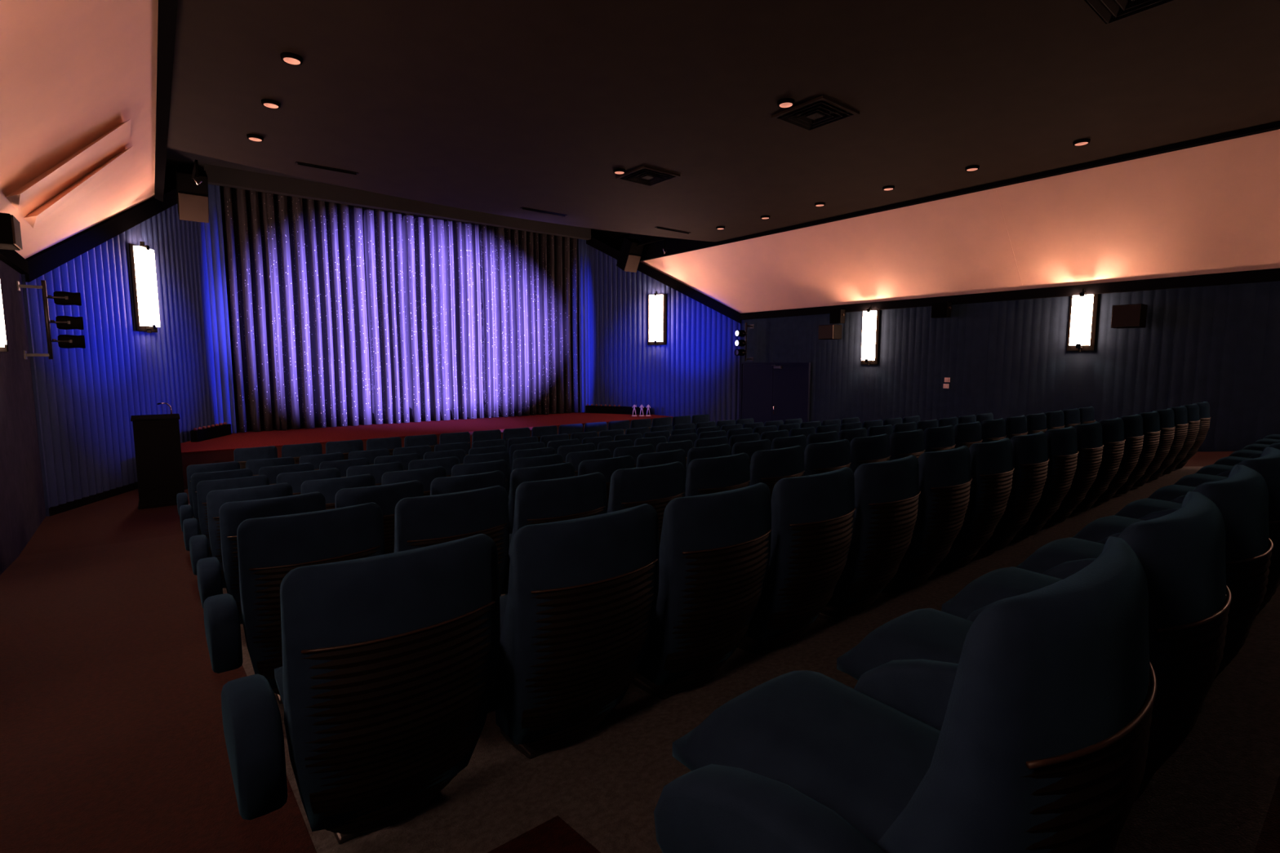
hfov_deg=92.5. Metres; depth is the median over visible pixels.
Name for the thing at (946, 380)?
switch plate
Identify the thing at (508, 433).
seat
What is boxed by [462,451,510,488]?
seat
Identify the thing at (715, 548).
seat
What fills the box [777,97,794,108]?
recessed light
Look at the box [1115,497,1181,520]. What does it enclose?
seat
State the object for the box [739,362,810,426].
door
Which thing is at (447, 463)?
seat
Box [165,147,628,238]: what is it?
ceiling
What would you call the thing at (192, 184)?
speaker
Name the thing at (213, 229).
wall
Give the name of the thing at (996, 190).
trim
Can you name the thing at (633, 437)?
seat
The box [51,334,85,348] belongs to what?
stage light
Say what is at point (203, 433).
batten
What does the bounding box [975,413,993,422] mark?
seat
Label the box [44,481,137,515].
baseboard
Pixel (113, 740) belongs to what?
floor
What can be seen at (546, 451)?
seat
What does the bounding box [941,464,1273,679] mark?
seat
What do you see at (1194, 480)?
seat
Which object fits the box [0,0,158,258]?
ceiling
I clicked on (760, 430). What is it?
seat
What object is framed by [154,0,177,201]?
trim
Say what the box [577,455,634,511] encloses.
seat
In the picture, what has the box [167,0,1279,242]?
ceiling
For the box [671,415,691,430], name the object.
seat
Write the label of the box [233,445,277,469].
seat
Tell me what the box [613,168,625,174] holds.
recessed light
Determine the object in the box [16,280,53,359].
pole
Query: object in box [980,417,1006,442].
seat
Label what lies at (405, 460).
seat
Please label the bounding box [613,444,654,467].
seat
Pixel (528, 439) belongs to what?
seat
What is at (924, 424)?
seat
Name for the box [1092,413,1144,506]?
seat
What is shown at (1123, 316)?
wall speaker
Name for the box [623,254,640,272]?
grille
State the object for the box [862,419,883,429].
seat
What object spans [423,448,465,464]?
seat
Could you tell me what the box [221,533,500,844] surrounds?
seat
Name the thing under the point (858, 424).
seat
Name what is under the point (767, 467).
seat
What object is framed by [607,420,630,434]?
seat
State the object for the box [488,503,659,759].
seat
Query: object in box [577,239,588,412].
wall
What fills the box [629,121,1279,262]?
trim
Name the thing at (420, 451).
seat
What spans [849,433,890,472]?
seat
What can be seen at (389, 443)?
seat
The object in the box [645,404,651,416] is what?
figurine
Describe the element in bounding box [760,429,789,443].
seat
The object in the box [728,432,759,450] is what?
seat
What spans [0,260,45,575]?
wall
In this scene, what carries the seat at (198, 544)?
on the floor
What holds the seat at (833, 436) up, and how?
on the floor
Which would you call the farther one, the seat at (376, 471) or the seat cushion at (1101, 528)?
the seat at (376, 471)
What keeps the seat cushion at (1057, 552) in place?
on the seat at (1061, 558)
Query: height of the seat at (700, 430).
0.980 m
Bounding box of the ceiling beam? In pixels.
[5,118,131,211]
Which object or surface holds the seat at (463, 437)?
on the floor
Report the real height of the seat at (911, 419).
0.980 m
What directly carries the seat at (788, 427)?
on the floor
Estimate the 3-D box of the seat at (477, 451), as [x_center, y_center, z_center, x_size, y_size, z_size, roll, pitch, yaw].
[-2.474,0.767,9.402,0.660,0.980,0.799,-5,8,-38]
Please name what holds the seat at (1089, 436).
on the floor
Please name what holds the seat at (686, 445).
on the floor
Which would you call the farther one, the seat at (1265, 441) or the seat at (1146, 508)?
the seat at (1265, 441)
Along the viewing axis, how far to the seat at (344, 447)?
10.57 m
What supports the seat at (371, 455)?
on the floor
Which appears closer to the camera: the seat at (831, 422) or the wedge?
the wedge
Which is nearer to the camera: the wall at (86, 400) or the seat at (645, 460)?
the seat at (645, 460)
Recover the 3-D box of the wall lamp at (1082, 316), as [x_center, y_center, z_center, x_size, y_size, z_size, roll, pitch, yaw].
[8.357,-2.011,11.598,0.145,1.180,0.446,-5,8,-38]
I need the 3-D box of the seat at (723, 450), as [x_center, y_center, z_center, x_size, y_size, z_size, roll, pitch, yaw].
[0.531,0.667,6.656,0.660,0.980,0.799,-5,8,-38]
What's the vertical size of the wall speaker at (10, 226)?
0.320 m
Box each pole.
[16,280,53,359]
[744,322,754,360]
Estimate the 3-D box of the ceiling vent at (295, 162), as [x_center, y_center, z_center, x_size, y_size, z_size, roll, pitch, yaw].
[-5.236,-4.320,10.263,0.950,0.030,0.100,-5,8,-38]
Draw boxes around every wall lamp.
[0,284,8,351]
[128,241,159,333]
[647,291,666,345]
[861,306,879,364]
[1066,288,1098,351]
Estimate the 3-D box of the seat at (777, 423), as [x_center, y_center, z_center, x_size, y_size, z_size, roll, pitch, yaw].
[2.694,0.342,13.484,0.660,0.980,0.799,-5,8,-38]
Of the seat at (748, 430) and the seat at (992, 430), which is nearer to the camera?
the seat at (992, 430)
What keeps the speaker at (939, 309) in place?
attached to the wall at (1219, 346)
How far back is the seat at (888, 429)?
8.31 m
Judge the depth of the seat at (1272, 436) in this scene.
6.71 m
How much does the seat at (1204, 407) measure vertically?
0.980 m
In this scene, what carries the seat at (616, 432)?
on the floor
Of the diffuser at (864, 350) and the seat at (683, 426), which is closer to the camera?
the seat at (683, 426)
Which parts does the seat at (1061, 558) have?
armrest, backrest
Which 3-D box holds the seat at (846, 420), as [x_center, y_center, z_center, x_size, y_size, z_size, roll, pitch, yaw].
[4.142,0.284,12.798,0.779,0.980,0.799,-5,8,-38]
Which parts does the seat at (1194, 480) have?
armrest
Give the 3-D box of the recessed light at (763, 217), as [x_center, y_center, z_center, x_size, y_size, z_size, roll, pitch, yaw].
[2.797,-4.666,13.661,0.210,0.045,0.210,-5,8,-38]
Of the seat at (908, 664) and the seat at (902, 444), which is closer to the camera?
the seat at (908, 664)
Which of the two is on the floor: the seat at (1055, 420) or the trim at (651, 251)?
the seat at (1055, 420)
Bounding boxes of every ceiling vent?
[294,161,358,174]
[520,207,567,216]
[615,165,679,186]
[654,226,690,233]
[771,95,859,132]
[1075,0,1179,27]
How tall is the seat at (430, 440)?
0.980 m
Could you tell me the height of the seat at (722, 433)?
0.980 m
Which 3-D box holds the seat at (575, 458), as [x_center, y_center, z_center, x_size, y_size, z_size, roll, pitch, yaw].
[-0.786,0.742,7.268,0.660,0.980,0.799,-5,8,-38]
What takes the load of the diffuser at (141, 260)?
attached to the wall lamp at (142, 260)
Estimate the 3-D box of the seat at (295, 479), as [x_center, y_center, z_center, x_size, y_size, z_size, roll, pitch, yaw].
[-3.658,0.925,6.638,0.660,0.980,0.799,-5,8,-38]
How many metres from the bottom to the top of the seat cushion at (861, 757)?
0.192 m
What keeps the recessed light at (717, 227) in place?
in the ceiling at (497, 107)
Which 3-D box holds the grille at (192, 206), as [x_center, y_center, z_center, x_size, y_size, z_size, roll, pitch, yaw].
[-8.743,-4.282,11.999,0.470,0.466,0.261,-5,8,-38]
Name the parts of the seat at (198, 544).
armrest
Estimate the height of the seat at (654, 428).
0.980 m
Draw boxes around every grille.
[10,214,22,249]
[177,192,208,222]
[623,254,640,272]
[817,324,833,338]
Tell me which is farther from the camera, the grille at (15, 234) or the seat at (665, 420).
the seat at (665, 420)
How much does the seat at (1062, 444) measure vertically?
0.980 m
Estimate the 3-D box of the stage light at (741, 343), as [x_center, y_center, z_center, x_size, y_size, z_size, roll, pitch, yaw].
[2.950,-2.428,17.823,0.361,0.200,0.241,-4,7,-33]
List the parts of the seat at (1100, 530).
armrest, backrest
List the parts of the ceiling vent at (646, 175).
plate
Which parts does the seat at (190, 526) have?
armrest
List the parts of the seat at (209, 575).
armrest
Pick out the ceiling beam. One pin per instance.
(118, 137)
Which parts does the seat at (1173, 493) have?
armrest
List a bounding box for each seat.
[176,461,239,518]
[179,468,252,534]
[182,475,269,557]
[189,482,293,587]
[196,492,325,624]
[203,502,385,703]
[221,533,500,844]
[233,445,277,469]
[245,456,294,475]
[258,462,314,484]
[276,467,340,495]
[281,442,322,464]
[299,452,344,470]
[300,474,375,510]
[319,457,369,477]
[325,439,363,459]
[334,480,423,554]
[346,462,403,485]
[348,448,389,464]
[366,436,401,455]
[373,453,419,471]
[381,466,446,496]
[393,444,431,459]
[394,485,509,596]
[404,434,437,452]
[408,456,459,476]
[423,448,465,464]
[430,470,506,495]
[434,441,470,455]
[439,431,470,448]
[451,459,508,498]
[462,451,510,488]
[468,444,506,454]
[471,429,501,448]
[472,439,505,448]
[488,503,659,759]
[501,471,606,595]
[502,427,530,447]
[506,435,537,453]
[508,447,555,490]
[508,453,563,498]
[508,462,574,533]
[509,441,545,474]
[531,425,557,442]
[540,433,568,447]
[546,438,580,453]
[556,443,595,462]
[558,423,582,439]
[565,448,611,475]
[570,431,597,444]
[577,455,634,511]
[582,435,612,449]
[583,422,607,436]
[597,439,632,457]
[599,429,624,440]
[606,461,685,547]
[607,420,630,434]
[613,432,642,446]
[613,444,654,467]
[625,426,648,438]
[630,418,651,431]
[631,482,772,699]
[634,435,666,452]
[635,448,686,482]
[643,430,670,442]
[649,425,672,435]
[651,417,671,426]
[653,536,1156,852]
[655,440,693,463]
[667,432,697,447]
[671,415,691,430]
[671,427,696,435]
[673,422,694,430]
[685,444,731,479]
[685,453,750,497]
[691,413,709,428]
[693,435,728,447]
[695,421,715,432]
[696,426,719,438]
[697,430,726,439]
[715,419,735,430]
[720,423,742,433]
[726,427,752,443]
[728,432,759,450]
[731,439,771,462]
[735,417,754,426]
[737,466,856,655]
[742,422,763,431]
[750,445,804,500]
[752,425,777,436]
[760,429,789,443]
[764,420,783,427]
[771,435,806,450]
[777,422,799,434]
[783,418,802,424]
[788,426,815,438]
[800,421,821,428]
[804,439,851,475]
[806,431,838,445]
[815,424,839,433]
[817,454,920,622]
[821,418,840,426]
[836,491,1231,801]
[838,427,866,443]
[840,417,859,424]
[840,422,862,431]
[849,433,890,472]
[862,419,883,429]
[866,424,893,436]
[881,445,972,595]
[883,417,902,426]
[889,429,925,460]
[893,422,916,432]
[902,415,919,423]
[916,419,937,431]
[924,425,955,453]
[933,437,1013,573]
[937,417,958,426]
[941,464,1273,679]
[954,421,982,448]
[957,414,976,423]
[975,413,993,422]
[976,431,1048,555]
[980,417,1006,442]
[1004,415,1027,439]
[1013,426,1078,539]
[1015,447,1279,616]
[1026,413,1047,435]
[1044,410,1065,430]
[1044,421,1103,527]
[1062,408,1080,427]
[1069,417,1125,515]
[1071,443,1279,544]
[1078,406,1095,424]
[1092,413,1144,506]
[1112,410,1160,497]
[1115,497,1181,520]
[1129,408,1175,489]
[1145,405,1188,483]
[1147,484,1196,503]
[1160,403,1199,476]
[1173,401,1210,471]
[1173,473,1227,487]
[1195,463,1233,477]
[1213,456,1251,466]
[1228,449,1262,458]
[1241,443,1270,451]
[1253,438,1279,444]
[1262,434,1279,439]
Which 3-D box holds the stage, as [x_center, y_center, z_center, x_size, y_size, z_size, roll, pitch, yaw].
[-5.016,0.271,16.533,12.400,0.660,3.850,-5,8,-38]
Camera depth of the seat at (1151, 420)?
6.56 m
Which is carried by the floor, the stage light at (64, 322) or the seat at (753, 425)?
the seat at (753, 425)
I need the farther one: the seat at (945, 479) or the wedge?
the wedge
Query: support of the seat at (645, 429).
on the floor
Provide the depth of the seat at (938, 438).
6.32 m
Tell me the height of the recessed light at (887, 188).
0.045 m
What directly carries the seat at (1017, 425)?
on the floor
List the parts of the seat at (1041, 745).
armrest, backrest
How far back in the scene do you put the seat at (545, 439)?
11.38 m
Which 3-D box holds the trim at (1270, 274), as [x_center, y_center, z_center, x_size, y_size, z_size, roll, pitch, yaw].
[7.983,-2.651,12.195,0.190,0.190,15.900,-5,8,-38]
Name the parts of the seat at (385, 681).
armrest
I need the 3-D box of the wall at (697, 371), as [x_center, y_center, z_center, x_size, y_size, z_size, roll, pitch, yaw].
[0.671,-2.729,19.466,5.148,6.600,0.170,2,6,22]
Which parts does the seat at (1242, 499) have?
armrest, backrest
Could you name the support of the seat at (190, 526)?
on the floor
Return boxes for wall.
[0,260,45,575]
[21,204,218,515]
[164,169,629,429]
[204,183,236,433]
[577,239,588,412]
[586,244,741,423]
[739,280,1279,451]
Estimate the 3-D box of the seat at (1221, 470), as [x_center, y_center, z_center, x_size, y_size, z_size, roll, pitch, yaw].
[4.625,0.350,4.512,0.660,0.980,0.799,-5,8,-38]
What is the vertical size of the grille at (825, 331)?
0.340 m
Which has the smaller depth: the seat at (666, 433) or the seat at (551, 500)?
the seat at (551, 500)
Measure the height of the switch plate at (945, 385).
0.100 m
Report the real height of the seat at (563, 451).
0.980 m
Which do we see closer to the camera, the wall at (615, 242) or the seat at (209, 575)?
the seat at (209, 575)
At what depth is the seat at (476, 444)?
10.59 m
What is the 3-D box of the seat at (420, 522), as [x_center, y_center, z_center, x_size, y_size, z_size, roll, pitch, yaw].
[-1.174,0.805,3.448,0.660,0.980,0.799,-5,8,-38]
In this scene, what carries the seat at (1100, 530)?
on the floor
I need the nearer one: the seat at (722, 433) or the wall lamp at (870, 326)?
the seat at (722, 433)
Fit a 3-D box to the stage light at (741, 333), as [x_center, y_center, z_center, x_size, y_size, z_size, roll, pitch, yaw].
[2.950,-2.706,17.794,0.361,0.200,0.241,-4,7,-33]
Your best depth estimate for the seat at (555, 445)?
9.85 m
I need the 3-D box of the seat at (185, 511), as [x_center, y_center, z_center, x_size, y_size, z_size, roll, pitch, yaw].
[-5.078,0.981,7.346,0.709,0.980,0.799,-5,8,-38]
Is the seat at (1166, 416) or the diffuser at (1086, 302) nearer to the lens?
the seat at (1166, 416)
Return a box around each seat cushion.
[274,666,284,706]
[499,594,507,635]
[672,671,940,844]
[836,608,973,679]
[941,566,1062,619]
[1015,537,1104,573]
[1071,515,1143,542]
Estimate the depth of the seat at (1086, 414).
9.17 m
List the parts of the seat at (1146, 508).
armrest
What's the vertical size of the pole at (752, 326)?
1.120 m
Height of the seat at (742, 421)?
0.980 m
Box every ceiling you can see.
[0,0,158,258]
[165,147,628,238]
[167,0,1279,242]
[640,128,1279,313]
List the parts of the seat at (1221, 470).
armrest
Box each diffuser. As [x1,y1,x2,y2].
[0,307,4,346]
[133,245,153,326]
[146,248,159,327]
[648,294,655,342]
[655,294,662,341]
[861,311,868,359]
[866,310,876,359]
[1069,295,1082,345]
[1078,293,1093,345]
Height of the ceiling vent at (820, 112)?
0.047 m
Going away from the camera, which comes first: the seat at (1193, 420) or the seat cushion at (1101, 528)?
the seat cushion at (1101, 528)
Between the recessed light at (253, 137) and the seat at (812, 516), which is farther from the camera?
the recessed light at (253, 137)
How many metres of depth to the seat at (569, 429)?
13.39 m
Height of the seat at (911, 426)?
0.980 m
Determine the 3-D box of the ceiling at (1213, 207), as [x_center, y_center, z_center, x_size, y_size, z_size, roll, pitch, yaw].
[6.424,-3.720,12.757,1.720,1.860,18.888,-5,8,-38]
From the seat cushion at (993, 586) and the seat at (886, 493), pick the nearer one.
the seat cushion at (993, 586)
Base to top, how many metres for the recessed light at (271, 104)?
0.045 m
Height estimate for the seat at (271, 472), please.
0.980 m
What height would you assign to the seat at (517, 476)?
0.980 m
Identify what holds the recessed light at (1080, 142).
in the ceiling at (497, 107)
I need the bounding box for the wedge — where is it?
[23,146,133,228]
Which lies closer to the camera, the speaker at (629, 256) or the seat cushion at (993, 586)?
the seat cushion at (993, 586)
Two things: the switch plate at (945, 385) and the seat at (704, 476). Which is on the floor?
the seat at (704, 476)
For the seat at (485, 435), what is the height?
0.980 m
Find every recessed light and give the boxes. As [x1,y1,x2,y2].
[246,133,263,142]
[261,98,280,108]
[280,52,302,65]
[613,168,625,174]
[715,226,724,229]
[760,215,769,219]
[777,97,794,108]
[814,201,825,206]
[882,185,894,191]
[964,164,979,171]
[1072,137,1090,146]
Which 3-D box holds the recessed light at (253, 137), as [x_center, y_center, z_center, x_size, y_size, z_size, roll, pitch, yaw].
[-5.556,-4.165,8.842,0.210,0.045,0.210,-5,8,-38]
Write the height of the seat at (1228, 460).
0.980 m
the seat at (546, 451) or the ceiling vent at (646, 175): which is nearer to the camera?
the seat at (546, 451)
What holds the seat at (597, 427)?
on the floor
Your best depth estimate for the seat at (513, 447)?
9.43 m
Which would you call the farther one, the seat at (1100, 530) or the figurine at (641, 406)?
the figurine at (641, 406)
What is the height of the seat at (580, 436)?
0.980 m
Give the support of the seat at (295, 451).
on the floor
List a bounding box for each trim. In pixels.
[0,248,29,274]
[22,182,177,282]
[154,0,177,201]
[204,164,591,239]
[586,236,741,323]
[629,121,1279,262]
[740,267,1279,319]
[995,190,1022,286]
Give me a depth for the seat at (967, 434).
6.72 m
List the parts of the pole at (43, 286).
wall arm, wall arm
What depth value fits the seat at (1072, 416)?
8.76 m
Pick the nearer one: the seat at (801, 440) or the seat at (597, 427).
the seat at (801, 440)
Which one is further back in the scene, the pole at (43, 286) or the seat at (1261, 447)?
the pole at (43, 286)
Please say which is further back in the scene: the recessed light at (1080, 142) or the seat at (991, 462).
the recessed light at (1080, 142)
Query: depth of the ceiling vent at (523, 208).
13.17 m
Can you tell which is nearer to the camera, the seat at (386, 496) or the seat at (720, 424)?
the seat at (386, 496)
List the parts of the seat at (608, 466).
backrest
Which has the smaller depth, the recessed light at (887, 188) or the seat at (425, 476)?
the seat at (425, 476)
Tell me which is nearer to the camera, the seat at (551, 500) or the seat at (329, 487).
the seat at (551, 500)
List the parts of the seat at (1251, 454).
armrest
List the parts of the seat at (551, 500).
armrest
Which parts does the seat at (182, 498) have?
armrest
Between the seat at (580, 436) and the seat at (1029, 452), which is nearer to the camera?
the seat at (1029, 452)
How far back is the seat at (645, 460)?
5.89 m
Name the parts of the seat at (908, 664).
armrest, backrest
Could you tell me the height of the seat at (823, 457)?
0.980 m
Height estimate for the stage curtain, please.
5.950 m
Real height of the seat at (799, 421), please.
0.980 m
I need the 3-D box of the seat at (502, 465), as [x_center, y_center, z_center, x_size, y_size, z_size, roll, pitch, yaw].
[-1.820,0.827,6.452,0.660,0.980,0.799,-5,8,-38]
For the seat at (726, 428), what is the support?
on the floor
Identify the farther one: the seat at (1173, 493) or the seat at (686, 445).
the seat at (686, 445)
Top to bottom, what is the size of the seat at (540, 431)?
0.980 m
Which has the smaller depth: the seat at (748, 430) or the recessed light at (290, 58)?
the recessed light at (290, 58)
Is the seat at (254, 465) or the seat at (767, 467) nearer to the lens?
the seat at (767, 467)
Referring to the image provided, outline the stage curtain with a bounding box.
[219,186,578,432]
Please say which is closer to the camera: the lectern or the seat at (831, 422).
the lectern
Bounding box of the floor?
[0,451,1279,852]
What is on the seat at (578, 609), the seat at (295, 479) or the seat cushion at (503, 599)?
the seat cushion at (503, 599)
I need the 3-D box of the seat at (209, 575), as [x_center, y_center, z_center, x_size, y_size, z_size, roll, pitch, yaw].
[-2.589,0.923,4.192,0.709,0.980,0.799,-5,8,-38]
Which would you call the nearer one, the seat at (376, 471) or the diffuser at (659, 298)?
the seat at (376, 471)
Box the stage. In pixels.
[180,412,673,487]
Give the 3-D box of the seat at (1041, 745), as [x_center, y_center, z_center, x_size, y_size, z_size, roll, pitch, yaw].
[0.470,0.691,1.231,0.709,0.980,0.799,-5,8,-38]
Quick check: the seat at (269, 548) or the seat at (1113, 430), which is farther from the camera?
the seat at (1113, 430)
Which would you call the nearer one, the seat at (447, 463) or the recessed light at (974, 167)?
the seat at (447, 463)
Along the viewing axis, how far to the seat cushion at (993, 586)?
2.22 m
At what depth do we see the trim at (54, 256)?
10.28 m
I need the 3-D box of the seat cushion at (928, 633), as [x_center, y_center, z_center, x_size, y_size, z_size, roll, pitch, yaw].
[0.972,0.710,1.761,0.524,0.192,0.600,-5,8,-38]
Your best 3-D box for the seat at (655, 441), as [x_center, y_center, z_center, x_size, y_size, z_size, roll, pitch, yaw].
[-0.039,0.628,9.496,0.660,0.980,0.799,-5,8,-38]
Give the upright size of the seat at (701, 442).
0.980 m
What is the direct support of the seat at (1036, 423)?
on the floor
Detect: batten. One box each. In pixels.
[190,422,231,442]
[585,404,648,414]
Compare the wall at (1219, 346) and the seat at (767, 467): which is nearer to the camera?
the seat at (767, 467)
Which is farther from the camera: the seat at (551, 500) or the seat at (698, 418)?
the seat at (698, 418)
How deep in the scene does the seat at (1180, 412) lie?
7.38 m
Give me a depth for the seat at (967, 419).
9.93 m
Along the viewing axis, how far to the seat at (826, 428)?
9.75 m
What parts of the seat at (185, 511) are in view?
armrest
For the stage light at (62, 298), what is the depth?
8.84 m
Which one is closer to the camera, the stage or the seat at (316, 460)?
the seat at (316, 460)
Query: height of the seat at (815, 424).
0.980 m
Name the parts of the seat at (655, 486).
backrest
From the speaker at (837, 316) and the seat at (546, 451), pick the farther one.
the speaker at (837, 316)
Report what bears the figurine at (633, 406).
on the stage
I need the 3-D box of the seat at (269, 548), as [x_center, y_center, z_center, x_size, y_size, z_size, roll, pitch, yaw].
[-1.710,0.850,3.024,0.709,0.980,0.799,-5,8,-38]
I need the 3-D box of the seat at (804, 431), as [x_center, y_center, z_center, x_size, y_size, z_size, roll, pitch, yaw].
[2.315,0.487,9.718,0.660,0.980,0.799,-5,8,-38]
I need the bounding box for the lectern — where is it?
[130,402,184,509]
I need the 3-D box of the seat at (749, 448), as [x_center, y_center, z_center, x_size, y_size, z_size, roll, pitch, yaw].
[1.048,0.624,7.064,0.660,0.980,0.799,-5,8,-38]
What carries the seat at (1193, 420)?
on the floor
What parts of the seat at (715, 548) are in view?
armrest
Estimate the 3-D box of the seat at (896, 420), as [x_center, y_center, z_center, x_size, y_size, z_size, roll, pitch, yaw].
[4.383,0.317,11.350,0.660,0.980,0.799,-5,8,-38]
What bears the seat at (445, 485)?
on the floor
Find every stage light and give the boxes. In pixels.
[46,291,81,306]
[48,315,83,329]
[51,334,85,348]
[734,329,747,337]
[734,339,746,346]
[734,349,746,355]
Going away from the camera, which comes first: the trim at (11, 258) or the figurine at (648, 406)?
the trim at (11, 258)
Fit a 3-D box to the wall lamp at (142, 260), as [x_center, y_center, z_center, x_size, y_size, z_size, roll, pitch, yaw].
[-9.280,-2.618,11.532,0.145,1.690,0.634,-1,6,-9]
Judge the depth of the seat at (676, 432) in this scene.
11.49 m
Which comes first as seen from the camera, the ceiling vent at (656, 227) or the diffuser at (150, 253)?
the diffuser at (150, 253)
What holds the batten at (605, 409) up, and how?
on the stage
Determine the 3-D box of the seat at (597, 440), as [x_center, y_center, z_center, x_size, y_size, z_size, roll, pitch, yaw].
[-0.924,0.640,10.627,0.660,0.980,0.799,-5,8,-38]
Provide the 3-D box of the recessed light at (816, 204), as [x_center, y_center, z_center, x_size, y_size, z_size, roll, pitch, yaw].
[3.686,-4.550,12.547,0.210,0.045,0.210,-5,8,-38]
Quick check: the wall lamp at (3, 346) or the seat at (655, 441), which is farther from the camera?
the seat at (655, 441)
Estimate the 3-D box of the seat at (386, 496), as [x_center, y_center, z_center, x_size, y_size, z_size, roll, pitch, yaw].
[-2.053,0.879,4.615,0.660,0.980,0.799,-5,8,-38]
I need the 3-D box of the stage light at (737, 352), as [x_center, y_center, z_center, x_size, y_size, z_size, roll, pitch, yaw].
[2.950,-2.159,17.851,0.361,0.200,0.241,-4,7,-33]
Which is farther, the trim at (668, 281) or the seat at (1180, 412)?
the trim at (668, 281)
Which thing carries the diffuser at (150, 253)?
attached to the wall lamp at (142, 260)
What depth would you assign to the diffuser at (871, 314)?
14.94 m
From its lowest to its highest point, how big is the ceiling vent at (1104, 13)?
0.047 m
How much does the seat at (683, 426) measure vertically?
0.980 m
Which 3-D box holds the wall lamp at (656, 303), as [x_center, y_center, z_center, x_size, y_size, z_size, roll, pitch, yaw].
[0.504,-3.402,19.262,0.634,1.690,0.145,2,6,22]
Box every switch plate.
[942,383,948,388]
[944,377,950,382]
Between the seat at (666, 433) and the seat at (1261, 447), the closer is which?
the seat at (1261, 447)
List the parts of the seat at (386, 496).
backrest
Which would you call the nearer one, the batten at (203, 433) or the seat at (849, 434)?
the seat at (849, 434)
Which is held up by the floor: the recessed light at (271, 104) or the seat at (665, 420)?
the seat at (665, 420)
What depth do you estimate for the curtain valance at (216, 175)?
15.57 m
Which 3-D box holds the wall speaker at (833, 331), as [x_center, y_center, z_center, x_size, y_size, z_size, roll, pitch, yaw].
[4.899,-2.417,15.695,0.480,0.360,0.450,-5,8,-38]
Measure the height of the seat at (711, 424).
0.980 m
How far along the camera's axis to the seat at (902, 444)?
5.91 m
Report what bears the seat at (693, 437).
on the floor
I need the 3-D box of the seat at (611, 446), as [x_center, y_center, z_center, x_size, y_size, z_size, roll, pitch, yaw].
[-0.556,0.670,9.088,0.660,0.980,0.799,-5,8,-38]
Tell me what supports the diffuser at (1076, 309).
attached to the wall lamp at (1082, 316)
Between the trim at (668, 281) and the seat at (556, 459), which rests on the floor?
the seat at (556, 459)
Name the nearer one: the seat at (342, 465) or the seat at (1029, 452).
the seat at (1029, 452)
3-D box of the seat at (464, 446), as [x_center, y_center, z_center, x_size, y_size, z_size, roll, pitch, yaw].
[-3.353,0.745,10.521,0.660,0.980,0.799,-5,8,-38]
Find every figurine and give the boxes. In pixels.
[631,404,636,416]
[639,404,644,416]
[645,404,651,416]
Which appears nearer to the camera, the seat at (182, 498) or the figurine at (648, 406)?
the seat at (182, 498)
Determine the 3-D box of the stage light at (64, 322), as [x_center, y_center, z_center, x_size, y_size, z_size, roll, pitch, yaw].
[-8.343,-1.510,8.904,0.361,0.200,0.241,-6,8,-44]
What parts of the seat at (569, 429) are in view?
backrest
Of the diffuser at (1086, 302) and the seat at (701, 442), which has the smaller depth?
the seat at (701, 442)
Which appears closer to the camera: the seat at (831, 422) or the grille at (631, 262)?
the seat at (831, 422)
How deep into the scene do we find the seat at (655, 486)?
3.90 m
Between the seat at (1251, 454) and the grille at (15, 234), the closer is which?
the seat at (1251, 454)
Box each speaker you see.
[0,212,22,250]
[175,159,208,222]
[616,237,666,272]
[817,324,842,339]
[829,309,844,324]
[930,301,951,318]
[1111,303,1147,328]
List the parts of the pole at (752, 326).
wall arm, wall arm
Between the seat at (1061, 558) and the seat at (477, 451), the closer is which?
the seat at (1061, 558)
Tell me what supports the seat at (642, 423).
on the floor
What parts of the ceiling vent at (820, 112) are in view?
plate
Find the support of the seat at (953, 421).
on the floor

